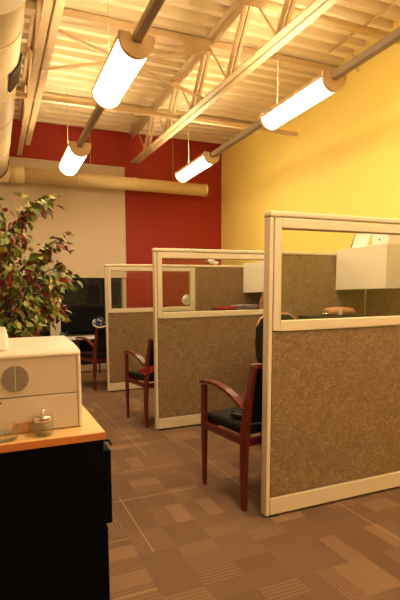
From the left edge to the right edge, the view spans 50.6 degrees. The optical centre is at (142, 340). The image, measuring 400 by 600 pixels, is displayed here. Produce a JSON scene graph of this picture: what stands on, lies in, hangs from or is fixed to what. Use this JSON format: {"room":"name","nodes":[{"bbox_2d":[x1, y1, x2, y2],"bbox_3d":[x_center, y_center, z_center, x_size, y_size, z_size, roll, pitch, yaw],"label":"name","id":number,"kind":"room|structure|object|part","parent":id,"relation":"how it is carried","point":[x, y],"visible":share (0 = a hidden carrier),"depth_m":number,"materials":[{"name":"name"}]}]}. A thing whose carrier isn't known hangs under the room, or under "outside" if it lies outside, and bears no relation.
{"room":"cubicle office","nodes":[
{"label":"cubicle office","id":0,"kind":"room"},
{"bbox_2d":[9,119,221,310],"bbox_3d":[-1.268,-1.541,6.958,5.800,4.150,0.120,-3,6,-19],"label":"wall","id":1,"kind":"structure","parent":0,"point":[152,219],"depth_m":7.37,"materials":[{"name":"red paint"}]},
{"bbox_2d":[0,157,126,277],"bbox_3d":[-2.044,-1.926,6.543,3.720,1.853,0.063,-3,6,-19],"label":"roller blind","id":2,"kind":"object","parent":1,"relation":"attached to","point":[95,217],"visible":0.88,"depth_m":6.88,"materials":[{"name":"beige fabric"}]},
{"bbox_3d":[-2.024,-1.015,6.622,3.700,0.025,0.020,-3,6,-19],"label":"rail","id":3,"kind":"part","parent":2,"relation":"part of","materials":[{"name":"beige metal"}]},
{"bbox_2d":[49,278,126,367],"bbox_3d":[-2.053,-1.152,6.683,3.700,3.340,0.100,-3,6,-19],"label":"window","id":4,"kind":"structure","parent":1,"relation":"in","point":[53,332],"depth_m":7.18,"materials":[{"name":"beige paint"}]},
{"bbox_2d":[81,366,106,370],"bbox_3d":[-2.013,0.534,6.824,3.700,0.075,0.012,-3,6,-19],"label":"baseboard","id":5,"kind":"structure","parent":1,"relation":"attached to","point":[102,367],"depth_m":7.21,"materials":[{"name":"beige paint"}]},
{"bbox_2d":[13,0,399,143],"bbox_3d":[0.416,-3.042,1.969,5.800,0.097,10.370,-3,6,-19],"label":"ceiling","id":6,"kind":"structure","parent":0,"point":[255,94],"depth_m":4.90,"materials":[{"name":"white metal"}]},
{"bbox_2d":[0,0,25,182],"bbox_3d":[-0.611,-2.327,1.483,0.581,1.195,9.818,-3,6,-19],"label":"duct","id":7,"kind":"object","parent":6,"relation":"hanging from","point":[11,11],"visible":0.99,"depth_m":2.96,"materials":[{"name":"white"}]},
{"bbox_2d":[8,52,22,92],"bbox_3d":[-0.990,-2.074,3.229,0.104,0.178,0.274,-3,6,-19],"label":"grille","id":8,"kind":"object","parent":7,"relation":"attached to","point":[14,76],"visible":1,"depth_m":3.19,"materials":[{"name":"brown"}]},
{"bbox_3d":[-0.947,-2.062,3.112,0.101,0.178,0.024,-3,6,-19],"label":"frame","id":9,"kind":"part","parent":8,"relation":"part of","materials":[{"name":"brown"}]},
{"bbox_2d":[9,165,208,196],"bbox_3d":[-0.442,-2.529,6.635,3.240,0.241,0.236,-3,6,-19],"label":"duct","id":10,"kind":"object","parent":7,"relation":"attached to","point":[18,174],"visible":0.95,"depth_m":6.51,"materials":[{"name":"beige metal"}]},
{"bbox_2d":[17,0,65,154],"bbox_3d":[-0.738,-2.828,3.299,0.184,0.558,6.800,-3,6,-19],"label":"roof truss","id":11,"kind":"object","parent":6,"relation":"attached to","point":[34,79],"visible":0.99,"depth_m":4.13,"materials":[{"name":"white metal"}]},
{"bbox_2d":[42,49,210,71],"bbox_3d":[-0.125,-2.891,4.286,1.817,0.477,0.028,-3,6,-18],"label":"diagonal brace","id":12,"kind":"object","parent":11,"relation":"attached to","point":[163,56],"visible":0.71,"depth_m":4.33,"materials":[{"name":"beige paint"}]},
{"bbox_2d":[107,0,108,52],"bbox_3d":[-0.282,-2.618,3.376,0.006,1.020,0.005,-3,6,-19],"label":"hanger","id":13,"kind":"object","parent":6,"relation":"hanging from","point":[107,0],"visible":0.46,"depth_m":3.38,"materials":[{"name":"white metal"}]},
{"bbox_2d":[91,29,154,109],"bbox_3d":[-0.173,-2.011,3.160,0.256,0.156,0.810,-3,6,-19],"label":"light","id":14,"kind":"object","parent":13,"relation":"hanging from","point":[126,56],"visible":0.96,"depth_m":2.98,"materials":[{"name":"white plastic"}]},
{"bbox_3d":[-0.289,-2.052,3.115,0.012,0.030,0.810,-3,6,-19],"label":"rail","id":15,"kind":"part","parent":14,"relation":"part of","materials":[{"name":"brown"}]},
{"bbox_3d":[-0.304,-2.046,3.526,0.252,0.156,0.030,-3,6,-19],"label":"plate","id":16,"kind":"part","parent":14,"relation":"part of","materials":[{"name":"white plastic"}]},
{"bbox_2d":[93,42,145,106],"bbox_3d":[-0.173,-2.000,3.161,0.240,0.118,0.750,-3,6,-19],"label":"diffuser","id":17,"kind":"object","parent":14,"relation":"attached to","point":[119,68],"depth_m":3.10,"materials":[{"name":"white plastic"}]},
{"bbox_3d":[-0.042,-1.975,2.795,0.252,0.156,0.030,-3,6,-19],"label":"plate","id":18,"kind":"part","parent":14,"relation":"part of","materials":[{"name":"brown"}]},
{"bbox_2d":[133,0,164,41],"bbox_3d":[0.171,-1.964,2.195,0.062,0.062,1.240,-3,6,-19],"label":"conduit","id":19,"kind":"object","parent":14,"relation":"attached to","point":[153,7],"visible":1,"depth_m":2.56,"materials":[{"name":"beige"}]},
{"bbox_2d":[188,94,188,156],"bbox_3d":[0.621,-2.869,5.650,0.006,1.020,0.005,-3,6,-19],"label":"hanger","id":20,"kind":"object","parent":6,"relation":"hanging from","point":[188,94],"visible":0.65,"depth_m":5.65,"materials":[{"name":"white metal"}]},
{"bbox_2d":[175,151,219,182],"bbox_3d":[0.701,-2.280,5.512,0.216,0.136,0.880,-3,6,-19],"label":"light","id":21,"kind":"object","parent":20,"relation":"hanging from","point":[205,160],"visible":0.95,"depth_m":5.36,"materials":[{"name":"white plastic"}]},
{"bbox_3d":[0.605,-2.312,5.474,0.012,0.030,0.880,-3,6,-19],"label":"rail","id":22,"kind":"part","parent":21,"relation":"part of","materials":[{"name":"brown"}]},
{"bbox_2d":[176,157,210,181],"bbox_3d":[0.702,-2.269,5.513,0.200,0.098,0.820,-3,6,-19],"label":"diffuser","id":23,"kind":"object","parent":21,"relation":"attached to","point":[198,164],"depth_m":5.44,"materials":[{"name":"white plastic"}]},
{"bbox_3d":[0.844,-2.241,5.114,0.212,0.136,0.030,-3,6,-19],"label":"plate","id":24,"kind":"part","parent":21,"relation":"part of","materials":[{"name":"brown"}]},
{"bbox_2d":[128,0,338,163],"bbox_3d":[0.996,-2.846,3.919,0.229,0.708,6.801,-3,6,-19],"label":"roof truss","id":25,"kind":"object","parent":6,"relation":"attached to","point":[290,29],"visible":0.94,"depth_m":4.24,"materials":[{"name":"white metal"}]},
{"bbox_2d":[39,23,203,99],"bbox_3d":[-0.147,-2.910,4.378,1.817,0.497,0.028,-3,6,-19],"label":"diagonal brace","id":26,"kind":"object","parent":25,"relation":"attached to","point":[60,32],"visible":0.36,"depth_m":4.43,"materials":[{"name":"beige paint"}]},
{"bbox_2d":[16,89,253,124],"bbox_3d":[-0.933,-3.330,5.740,5.800,0.030,0.050,-3,6,-19],"label":"purlin","id":27,"kind":"object","parent":25,"relation":"attached to","point":[17,90],"visible":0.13,"depth_m":6.02,"materials":[{"name":"beige paint"}]},
{"bbox_2d":[15,92,297,135],"bbox_3d":[-0.534,-2.737,4.853,5.700,0.050,0.035,-3,6,-19],"label":"purlin","id":28,"kind":"object","parent":25,"relation":"attached to","point":[21,95],"visible":0.84,"depth_m":5.05,"materials":[{"name":"beige paint"}]},
{"bbox_2d":[24,0,337,74],"bbox_3d":[-0.361,-3.154,4.149,5.800,0.070,0.100,-3,6,-19],"label":"purlin","id":29,"kind":"object","parent":25,"relation":"attached to","point":[69,16],"visible":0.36,"depth_m":4.38,"materials":[{"name":"beige paint"}]},
{"bbox_2d":[277,13,278,103],"bbox_3d":[1.276,-2.701,3.927,0.006,1.020,0.005,-3,6,-19],"label":"hanger","id":30,"kind":"object","parent":6,"relation":"hanging from","point":[278,13],"visible":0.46,"depth_m":3.95,"materials":[{"name":"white metal"}]},
{"bbox_2d":[260,70,345,130],"bbox_3d":[1.387,-2.101,3.706,0.226,0.141,0.840,-3,6,-19],"label":"light","id":31,"kind":"object","parent":30,"relation":"hanging from","point":[323,85],"visible":0.97,"depth_m":3.57,"materials":[{"name":"white plastic"}]},
{"bbox_2d":[211,120,261,156],"bbox_3d":[1.044,-2.228,4.595,0.062,0.062,1.080,-3,6,-19],"label":"conduit","id":32,"kind":"object","parent":31,"relation":"attached to","point":[257,125],"visible":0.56,"depth_m":4.56,"materials":[{"name":"beige metal"}]},
{"bbox_3d":[1.250,-2.138,4.085,0.222,0.141,0.030,-3,6,-19],"label":"plate","id":33,"kind":"part","parent":31,"relation":"part of","materials":[{"name":"white plastic"}]},
{"bbox_3d":[1.285,-2.136,3.666,0.012,0.030,0.840,-3,6,-19],"label":"rail","id":34,"kind":"part","parent":31,"relation":"part of","materials":[{"name":"brown"}]},
{"bbox_2d":[262,79,331,128],"bbox_3d":[1.387,-2.090,3.707,0.210,0.103,0.780,-3,6,-19],"label":"diffuser","id":35,"kind":"object","parent":31,"relation":"attached to","point":[315,90],"depth_m":3.64,"materials":[{"name":"white plastic"}]},
{"bbox_3d":[1.523,-2.064,3.326,0.222,0.141,0.030,-3,6,-19],"label":"plate","id":36,"kind":"part","parent":31,"relation":"part of","materials":[{"name":"brown"}]},
{"bbox_2d":[332,26,399,79],"bbox_3d":[1.728,-2.046,2.735,0.062,0.062,1.220,-3,6,-19],"label":"conduit","id":37,"kind":"object","parent":31,"relation":"attached to","point":[392,37],"visible":1,"depth_m":2.99,"materials":[{"name":"beige metal"}]},
{"bbox_2d":[81,369,399,599],"bbox_3d":[0.499,1.046,2.351,6.000,0.100,10.480,-3,6,-19],"label":"floor","id":38,"kind":"structure","parent":0,"point":[172,535],"depth_m":2.23,"materials":[{"name":"carpet"}]},
{"bbox_2d":[0,192,86,337],"bbox_3d":[-0.852,0.055,2.481,0.763,1.888,0.803,3,7,33],"label":"potted ficus","id":39,"kind":"object","parent":38,"relation":"on","point":[11,281],"visible":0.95,"depth_m":2.45,"materials":[{"name":"green plant"}]},
{"bbox_2d":[0,405,112,599],"bbox_3d":[-0.963,0.707,1.729,1.566,0.750,0.841,-3,6,-19],"label":"base cabinet","id":40,"kind":"object","parent":38,"relation":"on","point":[56,489],"visible":0.84,"depth_m":1.52,"materials":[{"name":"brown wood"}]},
{"bbox_2d":[0,423,18,442],"bbox_3d":[-0.482,0.322,1.467,0.086,0.052,0.086,-3,6,-19],"label":"glass jar","id":41,"kind":"object","parent":40,"relation":"on","point":[5,440],"visible":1,"depth_m":1.45,"materials":[{"name":"clear glass"}]},
{"bbox_2d":[0,327,81,434],"bbox_3d":[-0.555,0.085,1.657,0.550,0.481,0.368,-3,6,-19],"label":"printer","id":42,"kind":"object","parent":40,"relation":"on","point":[44,372],"visible":1,"depth_m":1.54,"materials":[{"name":"beige plastic"}]},
{"bbox_2d":[0,327,8,350],"bbox_3d":[-0.678,-0.007,1.609,0.295,0.072,0.309,-3,6,-19],"label":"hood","id":43,"kind":"object","parent":42,"relation":"attached to","point":[4,340],"depth_m":1.55,"materials":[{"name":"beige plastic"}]},
{"bbox_2d":[1,366,28,391],"bbox_3d":[-0.462,0.137,1.507,0.096,0.096,0.009,-3,6,-19],"label":"vent","id":44,"kind":"object","parent":42,"relation":"attached to","point":[13,378],"depth_m":1.50,"materials":[{"name":"brown"}]},
{"bbox_3d":[-0.561,0.119,1.656,0.534,0.145,0.350,-3,6,-19],"label":"panel","id":45,"kind":"part","parent":42,"relation":"part of","materials":[{"name":"beige plastic"}]},
{"bbox_2d":[32,409,53,436],"bbox_3d":[-0.363,0.294,1.513,0.076,0.095,0.076,-3,6,-19],"label":"glass jar","id":46,"kind":"object","parent":40,"relation":"on","point":[42,416],"visible":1,"depth_m":1.49,"materials":[{"name":"clear glass"}]},
{"bbox_3d":[-0.363,0.274,1.511,0.076,0.024,0.076,-3,6,-19],"label":"lid","id":47,"kind":"part","parent":46,"relation":"part of","materials":[{"name":"silver metal"}]},
{"bbox_3d":[-0.191,0.538,1.745,0.027,0.287,0.359,-3,6,-19],"label":"drawer","id":48,"kind":"part","parent":40,"relation":"part of","materials":[{"name":"black laminate"}]},
{"bbox_3d":[-0.194,0.855,1.775,0.009,0.322,0.359,-3,6,-19],"label":"door","id":49,"kind":"part","parent":40,"relation":"part of","materials":[{"name":"black laminate"}]},
{"bbox_2d":[67,336,100,373],"bbox_3d":[-1.058,0.246,6.873,0.760,0.606,0.350,-3,6,-19],"label":"table","id":50,"kind":"object","parent":38,"relation":"on","point":[88,337],"visible":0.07,"depth_m":6.86,"materials":[{"name":"white wood"}]},
{"bbox_2d":[75,326,106,390],"bbox_3d":[-0.578,0.213,5.881,0.562,0.862,0.490,-6,8,-41],"label":"chair","id":51,"kind":"object","parent":38,"relation":"on","point":[99,345],"visible":0.41,"depth_m":5.63,"materials":[{"name":"brown wood"}]},
{"bbox_3d":[-0.795,0.008,5.715,0.052,0.118,0.424,-6,8,-41],"label":"arm","id":52,"kind":"part","parent":51,"relation":"part of","materials":[{"name":"brown wood"}]},
{"bbox_3d":[-0.778,0.256,5.727,0.022,0.045,0.390,-6,8,-41],"label":"rail","id":53,"kind":"part","parent":51,"relation":"part of","materials":[{"name":"brown wood"}]},
{"bbox_3d":[-0.603,0.184,5.906,0.476,0.055,0.395,-6,8,-41],"label":"seat","id":54,"kind":"part","parent":51,"relation":"part of","materials":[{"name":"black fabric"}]},
{"bbox_3d":[-0.630,0.251,5.582,0.061,0.850,0.090,-6,8,-41],"label":"leg","id":55,"kind":"part","parent":51,"relation":"part of","materials":[{"name":"brown wood"}]},
{"bbox_2d":[92,317,105,327],"bbox_3d":[-0.578,-0.243,5.490,0.205,0.150,0.119,-3,6,-19],"label":"patterned scarf","id":56,"kind":"object","parent":51,"relation":"on","point":[99,322],"visible":1,"depth_m":5.45,"materials":[{"name":"blue fabric"}]},
{"bbox_3d":[-0.449,0.249,5.738,0.510,0.045,0.022,-6,8,-41],"label":"rail","id":57,"kind":"part","parent":51,"relation":"part of","materials":[{"name":"brown wood"}]},
{"bbox_3d":[-0.472,-0.013,5.732,0.415,0.338,0.090,-6,8,-41],"label":"backrest","id":58,"kind":"part","parent":51,"relation":"part of","materials":[{"name":"black fabric"}]},
{"bbox_2d":[124,338,153,427],"bbox_3d":[0.164,0.372,4.231,0.562,0.862,0.490,-4,7,-29],"label":"chair","id":59,"kind":"object","parent":38,"relation":"on","point":[135,376],"visible":0.4,"depth_m":3.98,"materials":[{"name":"brown wood"}]},
{"bbox_3d":[-0.161,0.464,4.305,0.028,0.675,0.040,-4,7,-29],"label":"leg","id":60,"kind":"part","parent":59,"relation":"part of","materials":[{"name":"brown wood"}]},
{"bbox_3d":[-0.079,0.163,4.114,0.052,0.118,0.424,-4,7,-29],"label":"arm","id":61,"kind":"part","parent":59,"relation":"part of","materials":[{"name":"brown wood"}]},
{"bbox_3d":[-0.066,0.411,4.124,0.022,0.045,0.390,-4,7,-29],"label":"rail","id":62,"kind":"part","parent":59,"relation":"part of","materials":[{"name":"brown wood"}]},
{"bbox_3d":[0.146,0.343,4.260,0.476,0.055,0.395,-4,7,-29],"label":"seat","id":63,"kind":"part","parent":59,"relation":"part of","materials":[{"name":"black fabric"}]},
{"bbox_2d":[137,366,153,376],"bbox_3d":[0.124,0.241,4.091,0.322,0.178,0.260,-3,6,-19],"label":"cloth","id":64,"kind":"object","parent":59,"relation":"on","point":[151,369],"visible":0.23,"depth_m":3.97,"materials":[{"name":"red fabric"}]},
{"bbox_3d":[0.047,0.409,3.951,0.061,0.850,0.090,-4,7,-29],"label":"leg","id":65,"kind":"part","parent":59,"relation":"part of","materials":[{"name":"brown wood"}]},
{"bbox_3d":[0.258,0.412,4.063,0.510,0.045,0.022,-4,7,-29],"label":"rail","id":66,"kind":"part","parent":59,"relation":"part of","materials":[{"name":"brown wood"}]},
{"bbox_3d":[0.240,0.149,4.061,0.415,0.338,0.090,-4,7,-29],"label":"backrest","id":67,"kind":"part","parent":59,"relation":"part of","materials":[{"name":"black fabric"}]},
{"bbox_2d":[104,264,263,391],"bbox_3d":[0.685,-0.218,5.869,2.481,1.680,0.062,-3,6,-19],"label":"wall","id":68,"kind":"structure","parent":38,"relation":"on","point":[131,330],"depth_m":5.62,"materials":[{"name":"beige fabric"}]},
{"bbox_3d":[-0.469,-0.146,5.462,0.024,1.634,0.050,-3,6,-19],"label":"post","id":69,"kind":"part","parent":68,"relation":"part of","materials":[{"name":"beige metal"}]},
{"bbox_3d":[0.139,0.583,5.751,1.237,0.097,0.056,-3,6,-19],"label":"kick plate","id":70,"kind":"part","parent":68,"relation":"part of","materials":[{"name":"beige paint"}]},
{"bbox_3d":[0.132,0.068,5.698,1.235,0.929,0.046,-3,6,-19],"label":"fabric panel","id":71,"kind":"part","parent":68,"relation":"part of","materials":[{"name":"brown fabric"}]},
{"bbox_3d":[0.723,-0.211,5.883,0.020,1.638,0.050,-3,6,-19],"label":"seam post","id":72,"kind":"part","parent":68,"relation":"part of","materials":[{"name":"beige paint"}]},
{"bbox_2d":[204,259,217,264],"bbox_3d":[0.962,-1.124,5.882,0.238,0.102,0.049,-3,6,-19],"label":"ornament","id":73,"kind":"object","parent":68,"relation":"on","point":[209,261],"visible":0.93,"depth_m":5.86,"materials":[{"name":"white ceramic"}]},
{"bbox_2d":[199,363,262,511],"bbox_3d":[0.727,0.526,2.657,0.562,0.862,0.490,-4,7,-26],"label":"chair","id":74,"kind":"object","parent":38,"relation":"on","point":[250,422],"visible":0.48,"depth_m":2.43,"materials":[{"name":"brown wood"}]},
{"bbox_3d":[0.405,0.617,2.744,0.028,0.675,0.040,-4,7,-26],"label":"leg","id":75,"kind":"part","parent":74,"relation":"part of","materials":[{"name":"brown wood"}]},
{"bbox_3d":[0.481,0.316,2.550,0.052,0.118,0.424,-4,7,-26],"label":"arm","id":76,"kind":"part","parent":74,"relation":"part of","materials":[{"name":"brown wood"}]},
{"bbox_3d":[0.493,0.564,2.559,0.022,0.045,0.390,-4,7,-26],"label":"rail","id":77,"kind":"part","parent":74,"relation":"part of","materials":[{"name":"brown wood"}]},
{"bbox_3d":[0.711,0.497,2.687,0.476,0.055,0.395,-4,7,-26],"label":"seat","id":78,"kind":"part","parent":74,"relation":"part of","materials":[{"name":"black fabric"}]},
{"bbox_2d":[230,410,241,419],"bbox_3d":[0.621,0.458,2.566,0.157,0.045,0.062,1,6,15],"label":"pouch","id":79,"kind":"object","parent":74,"relation":"on","point":[236,414],"visible":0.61,"depth_m":2.56,"materials":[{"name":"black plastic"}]},
{"bbox_3d":[0.599,0.563,2.381,0.061,0.850,0.090,-4,7,-26],"label":"leg","id":80,"kind":"part","parent":74,"relation":"part of","materials":[{"name":"brown wood"}]},
{"bbox_3d":[0.815,0.566,2.486,0.510,0.045,0.022,-4,7,-26],"label":"rail","id":81,"kind":"part","parent":74,"relation":"part of","materials":[{"name":"brown wood"}]},
{"bbox_3d":[0.798,0.303,2.483,0.415,0.338,0.090,-4,7,-26],"label":"backrest","id":82,"kind":"part","parent":74,"relation":"part of","materials":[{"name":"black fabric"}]},
{"bbox_3d":[0.820,0.131,2.415,0.462,0.028,0.043,-4,7,-26],"label":"rail","id":83,"kind":"part","parent":74,"relation":"part of","materials":[{"name":"brown wood"}]},
{"bbox_2d":[152,248,364,430],"bbox_3d":[1.272,-0.058,4.232,2.481,1.680,0.062,-3,6,-19],"label":"wall","id":84,"kind":"structure","parent":38,"relation":"on","point":[190,347],"depth_m":4.01,"materials":[{"name":"brown fabric"}]},
{"bbox_3d":[0.118,0.015,3.825,0.024,1.634,0.050,-3,6,-19],"label":"post","id":85,"kind":"part","parent":84,"relation":"part of","materials":[{"name":"beige metal"}]},
{"bbox_3d":[0.726,0.743,4.115,1.237,0.097,0.056,-3,6,-19],"label":"kick plate","id":86,"kind":"part","parent":84,"relation":"part of","materials":[{"name":"beige paint"}]},
{"bbox_3d":[0.719,0.228,4.061,1.235,0.929,0.046,-3,6,-19],"label":"fabric panel","id":87,"kind":"part","parent":84,"relation":"part of","materials":[{"name":"brown fabric"}]},
{"bbox_2d":[259,293,263,308],"bbox_3d":[1.600,0.042,4.918,0.566,1.330,0.554,-3,6,-19],"label":"office chair","id":88,"kind":"object","parent":38,"relation":"on","point":[261,304],"visible":0.02,"depth_m":5.06,"materials":[{"name":"brown wood"}]},
{"bbox_2d":[255,313,295,444],"bbox_3d":[1.224,0.321,3.408,0.526,1.099,0.524,-3,6,-19],"label":"office chair","id":89,"kind":"object","parent":38,"relation":"on","point":[284,316],"visible":0.06,"depth_m":3.50,"materials":[{"name":"black fabric"}]},
{"bbox_3d":[1.149,0.001,3.570,0.420,0.465,0.040,-3,6,-19],"label":"backrest","id":90,"kind":"part","parent":89,"relation":"part of","materials":[{"name":"black fabric"}]},
{"bbox_2d":[261,210,399,516],"bbox_3d":[1.261,0.125,2.474,1.271,1.680,0.062,-3,6,-19],"label":"wall","id":91,"kind":"structure","parent":38,"relation":"on","point":[331,386],"depth_m":2.39,"materials":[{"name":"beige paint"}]},
{"bbox_3d":[0.677,0.168,2.268,0.024,1.634,0.050,-3,6,-19],"label":"post","id":92,"kind":"part","parent":91,"relation":"part of","materials":[{"name":"beige metal"}]},
{"bbox_3d":[1.285,0.896,2.558,1.237,0.097,0.056,-3,6,-19],"label":"kick plate","id":93,"kind":"part","parent":91,"relation":"part of","materials":[{"name":"beige paint"}]},
{"bbox_3d":[1.277,0.381,2.505,1.235,0.929,0.046,-3,6,-19],"label":"fabric panel","id":94,"kind":"part","parent":91,"relation":"part of","materials":[{"name":"brown fabric"}]},
{"bbox_2d":[365,288,399,316],"bbox_3d":[2.612,-0.081,4.247,0.058,1.680,0.799,-3,6,-19],"label":"wall","id":95,"kind":"structure","parent":38,"relation":"on","point":[378,302],"depth_m":4.38,"materials":[{"name":"brown fabric"}]},
{"bbox_3d":[2.477,-0.159,4.611,0.054,1.528,0.012,-3,6,-19],"label":"seam post","id":96,"kind":"part","parent":95,"relation":"part of","materials":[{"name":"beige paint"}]},
{"bbox_2d":[336,243,399,289],"bbox_3d":[2.343,-0.732,4.194,0.419,0.419,0.610,-3,6,-19],"label":"upper cabinet","id":97,"kind":"object","parent":95,"relation":"attached to","point":[377,266],"visible":1,"depth_m":4.02,"materials":[{"name":"beige laminate"}]},
{"bbox_2d":[351,233,370,247],"bbox_3d":[2.229,-1.025,4.260,0.042,0.156,0.235,-3,6,-19],"label":"picture card","id":98,"kind":"object","parent":97,"relation":"on","point":[360,239],"visible":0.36,"depth_m":4.26,"materials":[{"name":"white paper"}]},
{"bbox_2d":[372,234,399,244],"bbox_3d":[2.391,-1.011,4.077,0.182,0.158,0.180,-3,6,-19],"label":"plastic box","id":99,"kind":"object","parent":97,"relation":"on","point":[377,238],"visible":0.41,"depth_m":4.01,"materials":[{"name":"white plastic"}]},
{"bbox_3d":[0.803,0.032,6.250,0.810,1.100,0.350,-3,6,-19],"label":"storage shelf","id":100,"kind":"object","parent":38,"relation":"on","visible":0},
{"bbox_2d":[182,294,188,304],"bbox_3d":[0.639,-0.603,6.098,0.164,0.168,0.119,-3,6,-19],"label":"bag","id":101,"kind":"object","parent":100,"relation":"on","point":[185,300],"visible":0.82,"depth_m":6.05,"materials":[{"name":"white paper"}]},
{"bbox_3d":[2.146,0.459,3.713,1.227,0.730,1.596,-3,6,-19],"label":"desk","id":102,"kind":"object","parent":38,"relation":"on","visible":0},
{"bbox_2d":[298,314,366,319],"bbox_3d":[1.859,-0.097,4.098,0.520,0.304,0.350,-3,6,-19],"label":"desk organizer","id":103,"kind":"object","parent":102,"relation":"on","point":[343,315],"visible":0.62,"depth_m":3.99,"materials":[{"name":"black plastic"}]},
{"bbox_2d":[323,307,355,314],"bbox_3d":[1.927,-0.293,4.076,0.335,0.074,0.162,-3,6,-19],"label":"package","id":104,"kind":"object","parent":103,"relation":"on","point":[332,310],"visible":0.96,"depth_m":4.00,"materials":[{"name":"brown paper"}]},
{"bbox_3d":[1.573,0.303,5.309,1.227,0.730,1.681,-3,6,-19],"label":"desk","id":105,"kind":"object","parent":38,"relation":"on","visible":0},
{"bbox_2d":[211,308,258,310],"bbox_3d":[1.281,-0.277,5.751,0.570,0.339,0.330,-3,6,-19],"label":"desk organizer","id":106,"kind":"object","parent":105,"relation":"on","point":[245,308],"visible":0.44,"depth_m":5.62,"materials":[{"name":"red plastic"}]},
{"bbox_2d":[216,307,237,308],"bbox_3d":[1.145,-0.451,5.682,0.224,0.024,0.204,-3,6,-19],"label":"stack","id":107,"kind":"object","parent":106,"relation":"on","point":[216,307],"visible":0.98,"depth_m":5.60,"materials":[{"name":"paper"}]},
{"bbox_2d":[231,304,256,308],"bbox_3d":[1.402,-0.477,5.769,0.280,0.050,0.250,-3,6,-19],"label":"paper stack","id":108,"kind":"object","parent":106,"relation":"on","point":[242,306],"visible":0.88,"depth_m":5.69,"materials":[{"name":"grey paper"}]},
{"bbox_3d":[2.172,-0.202,5.472,0.058,1.680,1.676,-3,6,-19],"label":"wall","id":109,"kind":"structure","parent":38,"relation":"on","visible":0},
{"bbox_2d":[243,261,263,292],"bbox_3d":[1.807,-0.878,5.689,0.419,0.419,0.911,-3,6,-19],"label":"upper cabinet","id":110,"kind":"object","parent":109,"relation":"attached to","point":[253,272],"visible":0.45,"depth_m":5.80,"materials":[{"name":"beige laminate"}]},
{"bbox_2d":[221,21,399,314],"bbox_3d":[3.234,-1.221,3.164,0.120,4.150,10.380,-3,6,-19],"label":"wall","id":111,"kind":"structure","parent":0,"point":[344,156],"depth_m":5.34,"materials":[{"name":"yellow paint"}]},
{"bbox_2d":[228,0,399,43],"bbox_3d":[0.000,-2.916,3.299,5.690,0.068,0.070,-3,6,-19],"label":"ceiling pipe","id":112,"kind":"object","parent":111,"relation":"attached to","point":[268,5],"visible":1,"depth_m":3.89,"materials":[{"name":"white metal"}]},
{"label":"outside","id":113,"kind":"structure","parent":0,"visible":0},
{"bbox_2d":[12,331,105,364],"bbox_3d":[-2.939,0.193,11.346,14.000,0.050,8.850,-3,6,-19],"label":"ground","id":114,"kind":"structure","parent":113,"point":[84,346],"depth_m":12.34,"materials":[{"name":"black"}]},
{"bbox_3d":[0.177,-3.007,2.649,5.800,0.070,0.100,-3,6,-19],"label":"purlin","id":115,"kind":"object","parent":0,"visible":0},
{"bbox_2d":[328,0,399,71],"bbox_3d":[2.668,-2.985,3.492,0.434,0.215,2.500,-3,6,-19],"label":"pipe","id":116,"kind":"object","parent":115,"relation":"hanging from","point":[396,1],"visible":0.78,"depth_m":4.32,"materials":[{"name":"white metal"}]},
{"bbox_3d":[-0.969,-2.812,5.351,0.006,1.020,0.005,-3,6,-19],"label":"hanger","id":117,"kind":"object","parent":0,"visible":0},
{"bbox_2d":[58,141,90,175],"bbox_3d":[-0.839,-2.199,5.074,0.256,0.156,0.800,-3,6,-19],"label":"light","id":118,"kind":"object","parent":117,"relation":"hanging from","point":[73,156],"visible":0.99,"depth_m":4.87,"materials":[{"name":"white plastic"}]},
{"bbox_3d":[-0.954,-2.240,5.029,0.012,0.030,0.800,-3,6,-19],"label":"rail","id":119,"kind":"part","parent":118,"relation":"part of","materials":[{"name":"white metal"}]},
{"bbox_2d":[60,148,85,174],"bbox_3d":[-0.839,-2.188,5.075,0.240,0.118,0.740,-3,6,-19],"label":"diffuser","id":120,"kind":"object","parent":118,"relation":"attached to","point":[71,160],"depth_m":4.95,"materials":[{"name":"white plastic"}]},
{"bbox_3d":[-0.709,-2.163,4.713,0.252,0.156,0.030,-3,6,-19],"label":"plate","id":121,"kind":"part","parent":118,"relation":"part of","materials":[{"name":"brown"}]},
{"bbox_2d":[77,105,103,146],"bbox_3d":[-0.508,-2.153,4.115,0.062,0.062,1.230,-3,6,-19],"label":"conduit","id":122,"kind":"object","parent":118,"relation":"attached to","point":[97,112],"visible":0.56,"depth_m":4.12,"materials":[{"name":"beige metal"}]}
]}

